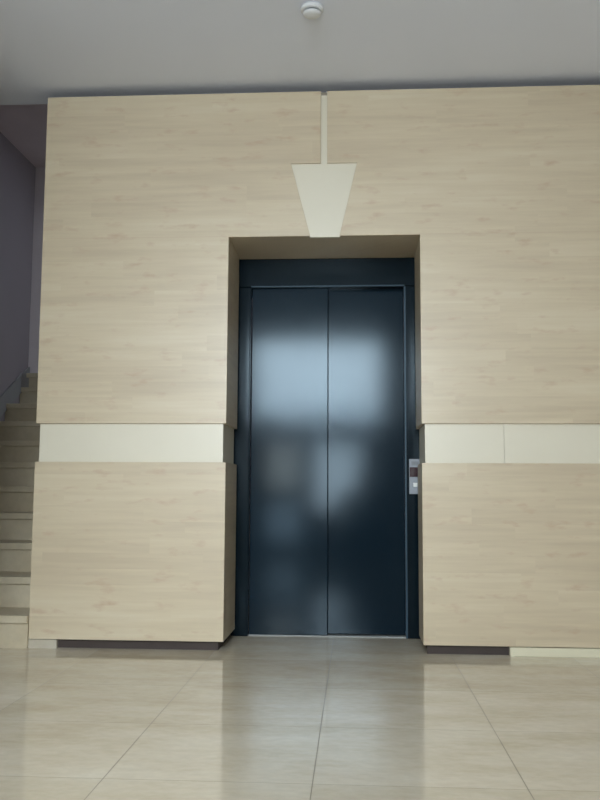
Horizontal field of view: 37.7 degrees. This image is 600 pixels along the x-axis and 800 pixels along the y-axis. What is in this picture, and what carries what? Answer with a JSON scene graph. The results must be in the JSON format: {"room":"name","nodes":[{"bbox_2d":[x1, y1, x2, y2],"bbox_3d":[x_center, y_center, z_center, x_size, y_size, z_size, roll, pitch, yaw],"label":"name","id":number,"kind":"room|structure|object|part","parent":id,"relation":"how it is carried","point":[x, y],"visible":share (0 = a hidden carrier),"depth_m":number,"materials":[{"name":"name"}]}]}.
{"room":"elevator lobby","nodes":[
{"label":"elevator lobby","id":0,"kind":"room"},
{"bbox_2d":[0,132,35,420],"bbox_3d":[-2.527,-0.377,6.416,0.150,3.680,2.815,0,-6,4],"label":"wall","id":1,"kind":"structure","parent":0,"point":[17,173],"depth_m":7.37,"materials":[{"name":"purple paint"}]},
{"bbox_2d":[0,104,47,166],"bbox_3d":[-1.928,-2.283,6.573,1.330,0.150,2.815,0,-6,4],"label":"ceiling","id":2,"kind":"structure","parent":0,"point":[24,126],"depth_m":7.01,"materials":[{"name":"paint"}]},
{"bbox_2d":[28,167,44,372],"bbox_3d":[0.252,-0.244,7.574,5.250,3.680,0.140,0,-6,4],"label":"wall","id":3,"kind":"structure","parent":0,"point":[40,171],"depth_m":7.76,"materials":[{"name":"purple paint"}]},
{"bbox_2d":[0,635,599,799],"bbox_3d":[-0.053,1.181,2.707,5.550,0.150,9.550,0,-6,4],"label":"floor","id":4,"kind":"structure","parent":0,"point":[253,717],"depth_m":3.15,"materials":[{"name":"tile"}]},
{"bbox_2d":[0,367,39,647],"bbox_3d":[-1.894,0.419,6.104,1.146,2.040,2.908,0,-6,4],"label":"staircase","id":5,"kind":"structure","parent":4,"relation":"on","point":[19,432],"depth_m":5.86,"materials":[{"name":"stone"}]},
{"bbox_3d":[-2.415,0.499,6.129,0.103,1.880,2.908,0,-6,4],"label":"stair skirting","id":6,"kind":"part","parent":5,"relation":"part of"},
{"bbox_2d":[0,0,599,104],"bbox_3d":[-0.125,-2.175,1.639,5.550,0.250,6.735,0,-6,4],"label":"ceiling","id":7,"kind":"structure","parent":0,"point":[49,48],"depth_m":4.38,"materials":[{"name":"paint"}]},
{"bbox_2d":[300,1,322,18],"bbox_3d":[0.055,-1.782,4.035,0.106,0.042,0.106,0,-6,4],"label":"smoke detector","id":8,"kind":"object","parent":7,"relation":"attached to","point":[310,10],"visible":1,"depth_m":4.01,"materials":[{"name":"white plastic"}]},
{"bbox_2d":[230,257,414,634],"bbox_3d":[0.711,-0.460,5.439,4.065,3.680,1.564,0,-6,4],"label":"wall","id":9,"kind":"structure","parent":0,"point":[411,257],"depth_m":5.23,"materials":[{"name":"paint"}]},
{"bbox_2d":[28,639,57,647],"bbox_3d":[-1.339,1.270,4.587,0.149,0.044,0.032,0,-6,4],"label":"trim","id":10,"kind":"structure","parent":9,"relation":"attached to","point":[32,643],"depth_m":4.57,"materials":[{"name":"stone"}]},
{"bbox_2d":[29,462,236,641],"bbox_3d":[-0.851,0.866,5.384,1.021,0.920,1.600,0,-6,4],"label":"wood panel","id":11,"kind":"object","parent":9,"relation":"attached to","point":[136,551],"visible":1,"depth_m":4.59,"materials":[{"name":"brown wood"}]},
{"bbox_2d":[39,424,233,463],"bbox_3d":[-0.885,0.248,4.869,0.986,0.203,0.414,0,-6,4],"label":"band","id":12,"kind":"object","parent":9,"relation":"attached to","point":[58,442],"visible":0.89,"depth_m":4.67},
{"bbox_2d":[58,639,217,649],"bbox_3d":[-0.843,1.259,4.570,0.843,0.067,0.006,0,-6,4],"label":"baseboard","id":13,"kind":"structure","parent":9,"relation":"attached to","point":[62,643],"depth_m":4.57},
{"bbox_2d":[36,91,320,428],"bbox_3d":[-0.597,-0.696,5.528,1.515,1.811,1.600,0,-6,4],"label":"wood panel","id":14,"kind":"object","parent":9,"relation":"attached to","point":[146,196],"visible":0.97,"depth_m":4.75,"materials":[{"name":"brown wood"}]},
{"bbox_2d":[218,635,229,649],"bbox_3d":[-0.411,1.281,4.761,0.005,0.067,0.432,0,-6,4],"label":"baseboard","id":15,"kind":"structure","parent":9,"relation":"attached to","point":[220,644],"depth_m":4.65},
{"bbox_2d":[291,95,356,237],"bbox_3d":[0.130,-1.265,4.758,0.368,0.793,0.022,0,-6,4],"label":"keystone","id":16,"kind":"object","parent":9,"relation":"attached to","point":[324,189],"visible":1,"depth_m":4.73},
{"bbox_3d":[0.131,-1.474,4.780,0.042,0.373,0.014,0,-6,4],"label":"stem","id":17,"kind":"part","parent":16,"relation":"part of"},
{"bbox_2d":[230,235,419,258],"bbox_3d":[0.142,-0.862,4.936,1.054,0.017,0.450,0,-6,4],"label":"soffit panel","id":18,"kind":"object","parent":9,"relation":"attached to","point":[344,246],"visible":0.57,"depth_m":4.92,"materials":[{"name":"brown wood"}]},
{"bbox_2d":[231,258,420,638],"bbox_3d":[0.166,0.260,5.118,1.104,2.176,0.160,0,-6,4],"label":"elevator door","id":19,"kind":"structure","parent":9,"relation":"in","point":[326,435],"depth_m":5.10,"materials":[{"name":"black metal"}]},
{"bbox_3d":[-0.062,0.327,5.105,0.449,2.026,0.030,0,-6,4],"label":"door","id":20,"kind":"part","parent":19,"relation":"part of","materials":[{"name":"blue metal"}]},
{"bbox_3d":[0.155,1.342,5.031,0.893,0.004,0.113,0,-6,4],"label":"sill","id":21,"kind":"part","parent":19,"relation":"part of","materials":[{"name":"metal"}]},
{"bbox_3d":[0.370,0.330,5.126,0.473,2.024,0.030,0,-6,4],"label":"door","id":22,"kind":"part","parent":19,"relation":"part of","materials":[{"name":"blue metal"}]},
{"bbox_3d":[0.654,0.434,4.993,0.068,0.199,0.010,0,-6,4],"label":"call panel","id":23,"kind":"part","parent":19,"relation":"part of","materials":[{"name":"silver metal"}]},
{"bbox_2d":[419,424,503,463],"bbox_3d":[0.864,0.246,4.758,0.405,0.203,0.414,0,-6,4],"label":"band","id":24,"kind":"object","parent":9,"relation":"attached to","point":[438,443],"visible":0.89,"depth_m":4.55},
{"bbox_2d":[327,85,599,428],"bbox_3d":[1.429,-0.758,4.817,2.549,1.811,0.430,0,-6,4],"label":"wood panel","id":25,"kind":"object","parent":9,"relation":"attached to","point":[499,187],"visible":1,"depth_m":4.64,"materials":[{"name":"brown wood"}]},
{"bbox_2d":[418,463,599,647],"bbox_3d":[1.663,0.797,4.582,2.056,0.920,0.310,0,-6,4],"label":"wood panel","id":26,"kind":"object","parent":9,"relation":"attached to","point":[509,553],"visible":1,"depth_m":4.47,"materials":[{"name":"brown wood"}]},
{"bbox_2d":[427,645,599,657],"bbox_3d":[1.663,1.254,4.396,2.038,0.067,0.039,0,-6,4],"label":"baseboard","id":27,"kind":"structure","parent":9,"relation":"attached to","point":[513,651],"depth_m":4.41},
{"bbox_2d":[504,424,599,463],"bbox_3d":[1.869,0.225,4.497,1.631,0.203,0.017,0,-6,4],"label":"band","id":28,"kind":"object","parent":9,"relation":"attached to","point":[523,443],"visible":1,"depth_m":4.52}
]}

